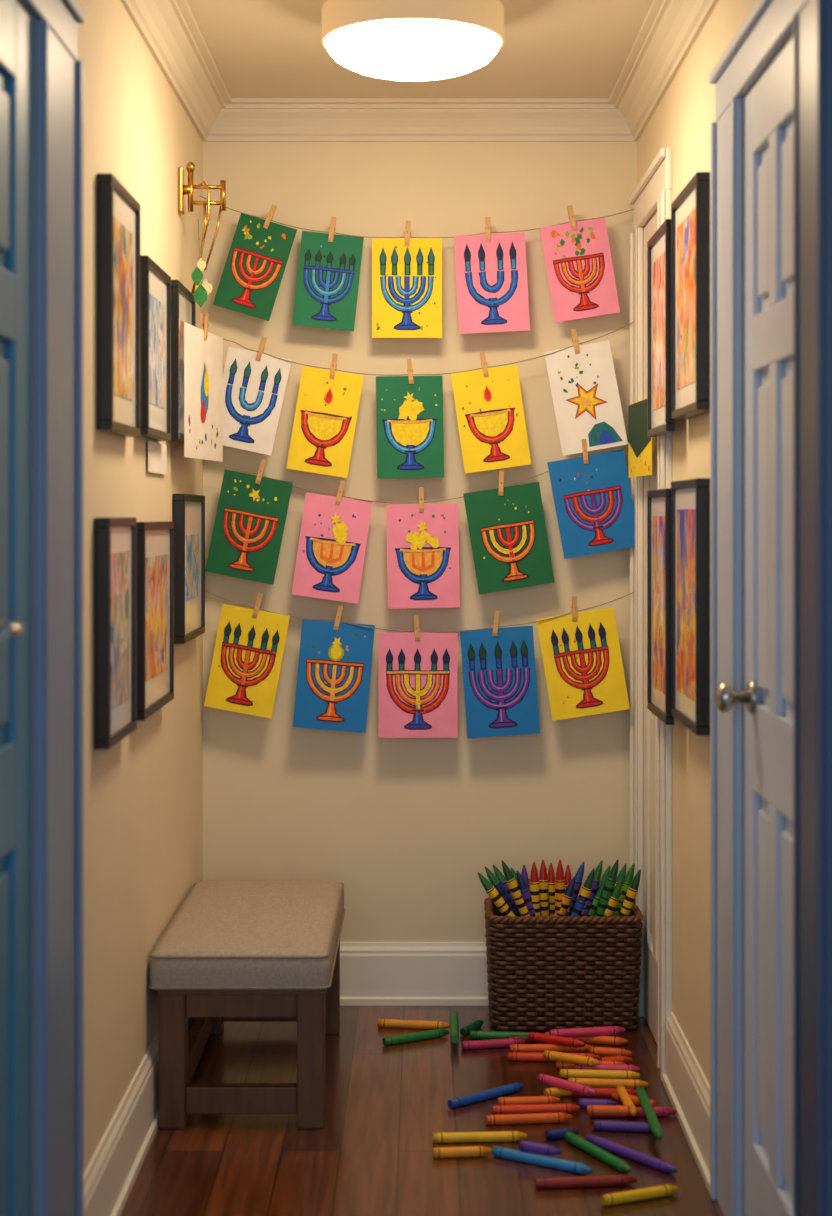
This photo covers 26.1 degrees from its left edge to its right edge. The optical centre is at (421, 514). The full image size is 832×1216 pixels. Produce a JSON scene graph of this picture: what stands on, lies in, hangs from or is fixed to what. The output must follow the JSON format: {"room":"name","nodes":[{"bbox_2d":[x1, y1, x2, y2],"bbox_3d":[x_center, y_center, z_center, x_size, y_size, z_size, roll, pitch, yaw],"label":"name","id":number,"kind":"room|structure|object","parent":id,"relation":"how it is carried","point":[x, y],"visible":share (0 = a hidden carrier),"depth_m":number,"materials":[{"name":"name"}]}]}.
{"room":"home hallway","nodes":[
{"label":"home hallway","id":0,"kind":"room"},
{"bbox_2d":[17,0,202,1215],"bbox_3d":[-0.670,0.110,3.400,0.120,2.500,3.200,0,0,0],"label":"wall","id":1,"kind":"structure","parent":0,"point":[143,794],"depth_m":3.78,"materials":[{"name":"paint"}]},
{"bbox_2d":[0,0,32,1215],"bbox_3d":[-0.604,0.289,2.460,0.093,2.130,0.714,0,0,0],"label":"door","id":2,"kind":"structure","parent":1,"relation":"in","point":[16,27],"depth_m":2.70,"materials":[{"name":"blue paint"}]},
{"bbox_2d":[21,0,84,1215],"bbox_3d":[-0.596,0.245,2.525,0.028,2.230,1.150,0,0,0],"label":"trim","id":3,"kind":"structure","parent":1,"relation":"attached to","point":[58,72],"depth_m":2.92,"materials":[{"name":"paint"}]},
{"bbox_2d":[94,517,136,748],"bbox_3d":[-0.595,0.220,3.490,0.029,0.430,0.320,0,0,0],"label":"picture frame","id":4,"kind":"object","parent":1,"relation":"attached to","point":[115,539],"visible":1,"depth_m":3.42,"materials":[{"name":"black wood"}]},
{"bbox_2d":[97,173,139,436],"bbox_3d":[-0.595,-0.400,3.530,0.029,0.480,0.340,0,0,0],"label":"picture frame","id":5,"kind":"object","parent":1,"relation":"attached to","point":[118,211],"visible":1,"depth_m":3.46,"materials":[{"name":"black wood"}]},
{"bbox_2d":[83,1017,195,1215],"bbox_3d":[-0.598,1.275,4.042,0.024,0.170,1.884,0,0,0],"label":"baseboard","id":6,"kind":"structure","parent":1,"relation":"attached to","point":[111,1174],"depth_m":3.60,"materials":[{"name":"paint"}]},
{"bbox_2d":[136,521,173,720],"bbox_3d":[-0.595,0.223,3.975,0.029,0.415,0.450,0,0,0],"label":"picture frame","id":7,"kind":"object","parent":1,"relation":"attached to","point":[155,540],"visible":0.78,"depth_m":3.94,"materials":[{"name":"black wood"}]},
{"bbox_2d":[140,255,170,440],"bbox_3d":[-0.595,-0.360,3.975,0.029,0.380,0.350,0,0,0],"label":"picture frame","id":8,"kind":"object","parent":1,"relation":"attached to","point":[155,283],"visible":0.77,"depth_m":3.94,"materials":[{"name":"black wood"}]},
{"bbox_2d":[148,440,166,474],"bbox_3d":[-0.604,-0.130,4.100,0.002,0.070,0.280,0,0,0],"label":"paper sheet","id":9,"kind":"object","parent":1,"relation":"attached to","point":[157,452],"visible":1,"depth_m":4.09,"materials":[{"name":"white paper"}]},
{"bbox_2d":[170,280,195,443],"bbox_3d":[-0.595,-0.370,4.435,0.029,0.380,0.330,0,0,0],"label":"picture frame","id":10,"kind":"object","parent":1,"relation":"attached to","point":[183,306],"visible":0.48,"depth_m":4.28,"materials":[{"name":"black wood"}]},
{"bbox_2d":[173,494,204,643],"bbox_3d":[-0.595,0.132,4.590,0.029,0.367,0.420,0,0,0],"label":"picture frame","id":11,"kind":"object","parent":1,"relation":"attached to","point":[188,509],"visible":0.91,"depth_m":4.53,"materials":[{"name":"black wood"}]},
{"bbox_2d":[178,162,225,293],"bbox_3d":[-0.551,-0.720,4.500,0.116,0.331,0.040,0,0,0],"label":"brass wall sconce","id":12,"kind":"object","parent":1,"relation":"attached to","point":[183,189],"visible":1,"depth_m":4.50,"materials":[{"name":"gold metal"}]},
{"bbox_2d":[191,219,211,306],"bbox_3d":[-0.551,-0.628,4.490,0.052,0.225,0.068,0,0,0],"label":"leaf garland","id":13,"kind":"object","parent":12,"relation":"hanging from","point":[201,292],"visible":1,"depth_m":4.47},
{"bbox_2d":[200,196,633,237],"bbox_3d":[-0.005,-0.818,4.927,1.209,0.117,0.019,0,0,-1],"label":"string","id":14,"kind":"object","parent":1,"relation":"attached to","point":[200,196],"visible":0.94,"depth_m":4.93,"materials":[{"name":"brown fabric"}]},
{"bbox_2d":[213,213,296,320],"bbox_3d":[-0.458,-0.680,4.924,0.232,0.299,0.010,0,0,3],"label":"drawing","id":15,"kind":"object","parent":14,"relation":"hanging from","point":[255,265],"visible":1,"depth_m":4.92,"materials":[{"name":"green paper"}]},
{"bbox_2d":[263,204,276,228],"bbox_3d":[-0.417,-0.818,4.926,0.037,0.068,0.021,0,0,0],"label":"clothespin","id":16,"kind":"object","parent":14,"relation":"attached to","point":[272,210],"visible":1,"depth_m":4.92,"materials":[{"name":"brown wood"}]},
{"bbox_2d":[292,231,363,330],"bbox_3d":[-0.258,-0.642,4.924,0.196,0.277,0.012,0,0,-2],"label":"drawing","id":17,"kind":"object","parent":14,"relation":"hanging from","point":[327,285],"visible":1,"depth_m":4.92,"materials":[{"name":"green paper"}]},
{"bbox_2d":[328,216,335,241],"bbox_3d":[-0.247,-0.784,4.930,0.023,0.069,0.021,0,0,0],"label":"clothespin","id":18,"kind":"object","parent":14,"relation":"attached to","point":[333,219],"visible":1,"depth_m":4.92,"materials":[{"name":"brown wood"}]},
{"bbox_2d":[372,238,441,337],"bbox_3d":[-0.041,-0.623,4.924,0.192,0.274,0.006,0,-2,1],"label":"drawing","id":19,"kind":"object","parent":14,"relation":"hanging from","point":[406,280],"visible":1,"depth_m":4.92,"materials":[{"name":"yellow paper"}]},
{"bbox_2d":[404,221,410,245],"bbox_3d":[-0.040,-0.772,4.929,0.018,0.069,0.021,0,0,0],"label":"clothespin","id":20,"kind":"object","parent":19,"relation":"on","point":[408,223],"visible":1,"depth_m":4.92,"materials":[{"name":"brown wood"}]},
{"bbox_2d":[485,217,490,241],"bbox_3d":[0.181,-0.784,4.930,0.018,0.068,0.021,-1,0,0],"label":"clothespin","id":21,"kind":"object","parent":14,"relation":"attached to","point":[487,219],"visible":1,"depth_m":4.92,"materials":[{"name":"brown wood"}]},
{"bbox_2d":[454,232,529,333],"bbox_3d":[0.192,-0.636,4.925,0.209,0.281,0.014,0,0,-1],"label":"drawing","id":22,"kind":"object","parent":14,"relation":"hanging from","point":[492,284],"visible":1,"depth_m":4.92,"materials":[{"name":"pink paper"}]},
{"bbox_2d":[567,205,576,230],"bbox_3d":[0.412,-0.814,4.924,0.027,0.069,0.021,0,0,0],"label":"clothespin","id":23,"kind":"object","parent":14,"relation":"attached to","point":[569,208],"visible":1,"depth_m":4.92,"materials":[{"name":"brown wood"}]},
{"bbox_2d":[540,217,619,322],"bbox_3d":[0.433,-0.672,4.924,0.220,0.288,0.004,0,0,0],"label":"drawing","id":24,"kind":"object","parent":14,"relation":"hanging from","point":[579,266],"visible":1,"depth_m":4.92,"materials":[{"name":"pink paper"}]},
{"bbox_2d":[209,454,627,502],"bbox_3d":[-0.005,-0.100,4.927,1.209,0.136,0.018,0,0,-1],"label":"string","id":25,"kind":"object","parent":1,"relation":"attached to","point":[588,454],"visible":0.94,"depth_m":4.92,"materials":[{"name":"brown fabric"}]},
{"bbox_2d":[205,469,292,584],"bbox_3d":[-0.475,0.033,4.924,0.243,0.317,0.004,0,0,3],"label":"drawing","id":26,"kind":"object","parent":25,"relation":"hanging from","point":[248,529],"visible":1,"depth_m":4.92,"materials":[{"name":"green paper"}]},
{"bbox_2d":[255,459,265,483],"bbox_3d":[-0.442,-0.118,4.923,0.031,0.069,0.021,0,0,0],"label":"clothespin","id":27,"kind":"object","parent":25,"relation":"attached to","point":[263,462],"visible":1,"depth_m":4.92,"materials":[{"name":"brown wood"}]},
{"bbox_2d":[292,492,371,603],"bbox_3d":[-0.247,0.090,4.925,0.221,0.305,0.013,0,0,-1],"label":"drawing","id":28,"kind":"object","parent":25,"relation":"hanging from","point":[333,537],"visible":1,"depth_m":4.92,"materials":[{"name":"pink paper"}]},
{"bbox_2d":[335,480,345,504],"bbox_3d":[-0.225,-0.061,4.930,0.029,0.069,0.021,0,0,0],"label":"clothespin","id":29,"kind":"object","parent":25,"relation":"attached to","point":[342,483],"visible":1,"depth_m":4.92,"materials":[{"name":"brown wood"}]},
{"bbox_2d":[418,487,423,511],"bbox_3d":[-0.002,-0.042,4.925,0.018,0.068,0.021,-1,0,0],"label":"clothespin","id":30,"kind":"object","parent":25,"relation":"attached to","point":[421,489],"visible":1,"depth_m":4.92,"materials":[{"name":"brown wood"}]},
{"bbox_2d":[386,503,459,608],"bbox_3d":[0.003,0.113,4.924,0.202,0.289,0.005,0,0,-2],"label":"drawing","id":31,"kind":"object","parent":25,"relation":"hanging from","point":[423,547],"visible":1,"depth_m":4.92,"materials":[{"name":"pink paper"}]},
{"bbox_2d":[498,471,503,495],"bbox_3d":[0.217,-0.087,4.923,0.018,0.068,0.021,2,0,0],"label":"clothespin","id":32,"kind":"object","parent":25,"relation":"attached to","point":[501,473],"visible":1,"depth_m":4.92,"materials":[{"name":"brown wood"}]},
{"bbox_2d":[463,482,554,593],"bbox_3d":[0.239,0.063,4.924,0.252,0.310,0.004,0,0,-4],"label":"drawing","id":33,"kind":"object","parent":25,"relation":"hanging from","point":[508,532],"visible":1,"depth_m":4.92,"materials":[{"name":"green paper"}]},
{"bbox_2d":[581,439,588,463],"bbox_3d":[0.447,-0.174,4.926,0.020,0.069,0.021,0,0,0],"label":"clothespin","id":34,"kind":"object","parent":25,"relation":"attached to","point":[584,443],"visible":1,"depth_m":4.92,"materials":[{"name":"brown wood"}]},
{"bbox_2d":[547,449,634,558],"bbox_3d":[0.472,-0.030,4.924,0.257,0.302,0.009,0,0,-3],"label":"drawing","id":35,"kind":"object","parent":25,"relation":"hanging from","point":[594,506],"visible":0.99,"depth_m":4.92,"materials":[{"name":"blue paper"}]},
{"bbox_2d":[120,0,718,141],"bbox_3d":[-0.005,-1.090,3.400,1.210,0.100,3.200,0,0,0],"label":"crown molding","id":36,"kind":"structure","parent":1,"relation":"attached to","point":[169,29],"depth_m":4.93,"materials":[{"name":"paint"}]},
{"bbox_2d":[205,590,633,631],"bbox_3d":[-0.005,0.261,4.929,1.209,0.123,0.015,0,0,-1],"label":"string","id":37,"kind":"object","parent":1,"relation":"attached to","point":[205,590],"visible":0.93,"depth_m":4.93,"materials":[{"name":"brown fabric"}]},
{"bbox_2d":[204,604,289,718],"bbox_3d":[-0.480,0.401,4.924,0.236,0.314,0.012,0,0,3],"label":"drawing","id":38,"kind":"object","parent":37,"relation":"hanging from","point":[248,650],"visible":1,"depth_m":4.92,"materials":[{"name":"yellow paper"}]},
{"bbox_2d":[252,593,262,617],"bbox_3d":[-0.451,0.249,4.928,0.030,0.069,0.021,0,0,0],"label":"clothespin","id":39,"kind":"object","parent":37,"relation":"attached to","point":[259,596],"visible":1,"depth_m":4.92,"materials":[{"name":"brown wood"}]},
{"bbox_2d":[293,619,374,732],"bbox_3d":[-0.241,0.442,4.924,0.225,0.313,0.010,0,0,-4],"label":"drawing","id":40,"kind":"object","parent":37,"relation":"hanging from","point":[334,674],"visible":1,"depth_m":4.92,"materials":[{"name":"blue paper"}]},
{"bbox_2d":[334,605,342,629],"bbox_3d":[-0.230,0.282,4.929,0.027,0.069,0.021,0,0,0],"label":"clothespin","id":41,"kind":"object","parent":37,"relation":"attached to","point":[340,608],"visible":1,"depth_m":4.92,"materials":[{"name":"brown wood"}]},
{"bbox_2d":[414,615,419,640],"bbox_3d":[-0.014,0.310,4.927,0.018,0.069,0.021,0,0,0],"label":"clothespin","id":42,"kind":"object","parent":37,"relation":"attached to","point":[416,618],"visible":1,"depth_m":4.92,"materials":[{"name":"brown wood"}]},
{"bbox_2d":[378,632,457,737],"bbox_3d":[-0.011,0.466,4.924,0.217,0.288,0.006,0,-1,0],"label":"drawing","id":43,"kind":"object","parent":37,"relation":"hanging from","point":[417,680],"visible":1,"depth_m":4.92,"materials":[{"name":"pink paper"}]},
{"bbox_2d":[492,611,499,635],"bbox_3d":[0.203,0.298,4.925,0.020,0.069,0.021,0,0,0],"label":"clothespin","id":44,"kind":"object","parent":37,"relation":"attached to","point":[496,614],"visible":1,"depth_m":4.92,"materials":[{"name":"brown wood"}]},
{"bbox_2d":[460,626,539,737],"bbox_3d":[0.214,0.458,4.924,0.220,0.310,0.005,0,0,1],"label":"drawing","id":45,"kind":"object","parent":37,"relation":"hanging from","point":[500,682],"visible":1,"depth_m":4.92,"materials":[{"name":"blue paper"}]},
{"bbox_2d":[571,596,577,620],"bbox_3d":[0.419,0.257,4.930,0.018,0.068,0.021,1,0,0],"label":"clothespin","id":46,"kind":"object","parent":37,"relation":"attached to","point":[574,607],"visible":1,"depth_m":4.92,"materials":[{"name":"brown wood"}]},
{"bbox_2d":[536,607,629,720],"bbox_3d":[0.442,0.409,4.924,0.256,0.312,0.011,0,0,2],"label":"drawing","id":47,"kind":"object","parent":37,"relation":"hanging from","point":[582,659],"visible":1,"depth_m":4.92,"materials":[{"name":"yellow paper"}]},
{"bbox_2d":[186,0,652,97],"bbox_3d":[0.000,-1.180,1.560,4.400,0.080,7.120,0,0,0],"label":"ceiling","id":48,"kind":"structure","parent":0,"point":[258,48],"depth_m":4.44,"materials":[{"name":"paint"}]},
{"bbox_2d":[322,0,503,80],"bbox_3d":[-0.020,-1.054,3.940,0.400,0.170,0.400,0,0,0],"label":"ceiling light","id":49,"kind":"object","parent":48,"relation":"attached to","point":[403,40],"visible":1,"depth_m":3.81,"materials":[{"name":"white glass"}]},
{"bbox_2d":[203,142,636,941],"bbox_3d":[-0.005,0.110,5.060,1.450,2.500,0.120,0,0,0],"label":"wall","id":50,"kind":"structure","parent":0,"point":[408,827],"depth_m":5.00,"materials":[{"name":"paint"}]},
{"bbox_2d":[340,942,488,1005],"bbox_3d":[-0.005,1.275,4.988,1.210,0.170,0.024,0,0,0],"label":"baseboard","id":51,"kind":"structure","parent":50,"relation":"attached to","point":[371,973],"depth_m":4.98,"materials":[{"name":"paint"}]},
{"bbox_2d":[196,321,633,375],"bbox_3d":[-0.038,-0.462,4.906,1.252,0.159,0.259,0,0,-15],"label":"string","id":52,"kind":"object","parent":50,"relation":"attached to","point":[633,321],"visible":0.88,"depth_m":4.93,"materials":[{"name":"brown fabric"}]},
{"bbox_2d":[184,322,222,461],"bbox_3d":[-0.548,-0.302,4.525,0.003,0.325,0.393,0,0,7],"label":"drawing","id":53,"kind":"object","parent":52,"relation":"hanging from","point":[203,359],"visible":1,"depth_m":4.50,"materials":[{"name":"white paper"}]},
{"bbox_2d":[200,313,208,339],"bbox_3d":[-0.548,-0.475,4.525,0.021,0.068,0.018,0,0,7],"label":"clothespin","id":54,"kind":"object","parent":53,"relation":"attached to","point":[203,326],"visible":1,"depth_m":4.52,"materials":[{"name":"brown wood"}]},
{"bbox_2d":[223,347,291,454],"bbox_3d":[-0.472,-0.313,4.924,0.228,0.300,0.010,0,0,-3],"label":"drawing","id":55,"kind":"object","parent":52,"relation":"hanging from","point":[253,390],"visible":1,"depth_m":4.92,"materials":[{"name":"white paper"}]},
{"bbox_2d":[256,336,266,360],"bbox_3d":[-0.442,-0.456,4.929,0.030,0.069,0.021,0,0,0],"label":"clothespin","id":56,"kind":"object","parent":52,"relation":"attached to","point":[263,339],"visible":1,"depth_m":4.92,"materials":[{"name":"brown wood"}]},
{"bbox_2d":[286,366,363,477],"bbox_3d":[-0.266,-0.255,4.924,0.213,0.308,0.011,0,0,3],"label":"drawing","id":57,"kind":"object","parent":52,"relation":"hanging from","point":[326,412],"visible":1,"depth_m":4.92,"materials":[{"name":"yellow paper"}]},
{"bbox_2d":[329,354,337,378],"bbox_3d":[-0.243,-0.408,4.928,0.022,0.069,0.021,0,0,0],"label":"clothespin","id":58,"kind":"object","parent":52,"relation":"attached to","point":[334,356],"visible":1,"depth_m":4.92,"materials":[{"name":"brown wood"}]},
{"bbox_2d":[376,376,443,478],"bbox_3d":[-0.033,-0.241,4.924,0.184,0.280,0.005,-1,0,-3],"label":"drawing","id":59,"kind":"object","parent":52,"relation":"hanging from","point":[409,417],"visible":1,"depth_m":4.92,"materials":[{"name":"green paper"}]},
{"bbox_2d":[406,359,413,383],"bbox_3d":[-0.033,-0.393,4.923,0.020,0.069,0.021,0,0,0],"label":"clothespin","id":60,"kind":"object","parent":52,"relation":"attached to","point":[409,363],"visible":1,"depth_m":4.92,"materials":[{"name":"brown wood"}]},
{"bbox_2d":[480,352,488,376],"bbox_3d":[0.171,-0.413,4.928,0.024,0.069,0.021,0,0,0],"label":"clothespin","id":61,"kind":"object","parent":52,"relation":"attached to","point":[482,354],"visible":1,"depth_m":4.92,"materials":[{"name":"brown wood"}]},
{"bbox_2d":[451,365,530,473],"bbox_3d":[0.189,-0.263,4.924,0.221,0.300,0.010,0,0,-1],"label":"drawing","id":62,"kind":"object","parent":52,"relation":"hanging from","point":[489,410],"visible":1,"depth_m":4.92,"materials":[{"name":"yellow paper"}]},
{"bbox_2d":[571,329,579,353],"bbox_3d":[0.421,-0.476,4.931,0.024,0.069,0.021,0,0,0],"label":"clothespin","id":63,"kind":"object","parent":52,"relation":"attached to","point":[575,341],"visible":1,"depth_m":4.92,"materials":[{"name":"brown wood"}]},
{"bbox_2d":[544,340,627,455],"bbox_3d":[0.450,-0.321,4.925,0.229,0.318,0.012,0,0,2],"label":"drawing","id":64,"kind":"object","parent":52,"relation":"hanging from","point":[584,388],"visible":0.99,"depth_m":4.92,"materials":[{"name":"white paper"}]},
{"bbox_2d":[628,398,651,477],"bbox_3d":[0.563,-0.198,4.645,0.002,0.195,0.350,0,0,-3],"label":"drawing","id":65,"kind":"object","parent":52,"relation":"hanging from","point":[639,444],"visible":0.95,"depth_m":4.66,"materials":[{"name":"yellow paper"}]},
{"bbox_2d":[120,1006,723,1215],"bbox_3d":[0.000,1.400,1.560,4.400,0.080,7.120,0,0,0],"label":"floor","id":66,"kind":"structure","parent":0,"point":[372,1155],"depth_m":3.90,"materials":[{"name":"brown wood"}]},
{"bbox_2d":[148,881,344,1128],"bbox_3d":[-0.405,1.159,4.364,0.406,0.402,0.812,0,0,0],"label":"upholstered bench","id":67,"kind":"object","parent":66,"relation":"on","point":[232,951],"visible":1,"depth_m":3.98,"materials":[{"name":"beige fabric"}]},
{"bbox_2d":[484,897,642,1030],"bbox_3d":[0.378,1.205,4.840,0.417,0.304,0.272,0,0,0],"label":"wicker basket","id":68,"kind":"object","parent":66,"relation":"on","point":[545,973],"visible":0.92,"depth_m":4.71,"materials":[{"name":"brown wicker"}]},
{"bbox_2d":[478,859,640,916],"bbox_3d":[0.365,1.070,4.826,0.434,0.310,0.130,0,0,0],"label":"crayon","id":69,"kind":"object","parent":68,"relation":"in","point":[514,894],"visible":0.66,"depth_m":4.77,"materials":[{"name":"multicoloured wax"}]},
{"bbox_2d":[637,0,793,1215],"bbox_3d":[0.660,0.110,3.400,0.120,2.500,3.200,0,0,0],"label":"wall","id":70,"kind":"structure","parent":0,"point":[681,122],"depth_m":4.00,"materials":[{"name":"paint"}]},
{"bbox_2d":[629,148,671,1080],"bbox_3d":[0.586,0.240,4.635,0.028,2.240,0.670,0,0,0],"label":"trim","id":71,"kind":"structure","parent":70,"relation":"attached to","point":[653,192],"depth_m":4.86,"materials":[{"name":"paint"}]},
{"bbox_2d":[644,212,656,1042],"bbox_3d":[0.620,0.289,4.640,0.040,2.130,0.434,0,0,0],"label":"door","id":72,"kind":"structure","parent":70,"relation":"in","point":[650,481],"depth_m":4.78,"materials":[{"name":"paint"}]},
{"bbox_2d":[647,488,673,724],"bbox_3d":[0.561,0.207,4.230,0.019,0.535,0.340,0,0,0],"label":"picture frame","id":73,"kind":"object","parent":70,"relation":"attached to","point":[659,500],"visible":0.91,"depth_m":4.22,"materials":[{"name":"black wood"}]},
{"bbox_2d":[647,219,673,436],"bbox_3d":[0.561,-0.430,4.230,0.019,0.480,0.340,0,0,0],"label":"picture frame","id":74,"kind":"object","parent":70,"relation":"attached to","point":[659,421],"visible":0.97,"depth_m":4.22,"materials":[{"name":"black wood"}]},
{"bbox_2d":[662,1012,709,1193],"bbox_3d":[0.588,1.275,3.945,0.024,0.170,0.710,0,0,0],"label":"baseboard","id":75,"kind":"structure","parent":70,"relation":"attached to","point":[687,1088],"depth_m":3.93,"materials":[{"name":"paint"}]},
{"bbox_2d":[671,478,709,735],"bbox_3d":[0.580,0.188,3.850,0.039,0.525,0.380,0,0,0],"label":"picture frame","id":76,"kind":"object","parent":70,"relation":"attached to","point":[690,498],"visible":0.81,"depth_m":3.77,"materials":[{"name":"black wood"}]},
{"bbox_2d":[671,172,709,418],"bbox_3d":[0.580,-0.458,3.850,0.039,0.485,0.380,0,0,0],"label":"picture frame","id":77,"kind":"object","parent":70,"relation":"attached to","point":[690,210],"visible":0.81,"depth_m":3.77,"materials":[{"name":"black wood"}]},
{"bbox_2d":[715,36,793,1215],"bbox_3d":[0.586,0.289,3.075,0.108,2.130,0.544,0,0,0],"label":"door","id":78,"kind":"structure","parent":70,"relation":"in","point":[767,697],"depth_m":3.08,"materials":[{"name":"blue paint"}]},
{"bbox_2d":[709,0,831,1215],"bbox_3d":[0.586,0.240,3.090,0.028,2.240,0.980,0,0,0],"label":"trim","id":79,"kind":"structure","parent":70,"relation":"attached to","point":[769,23],"depth_m":2.79,"materials":[{"name":"paint"}]}
]}

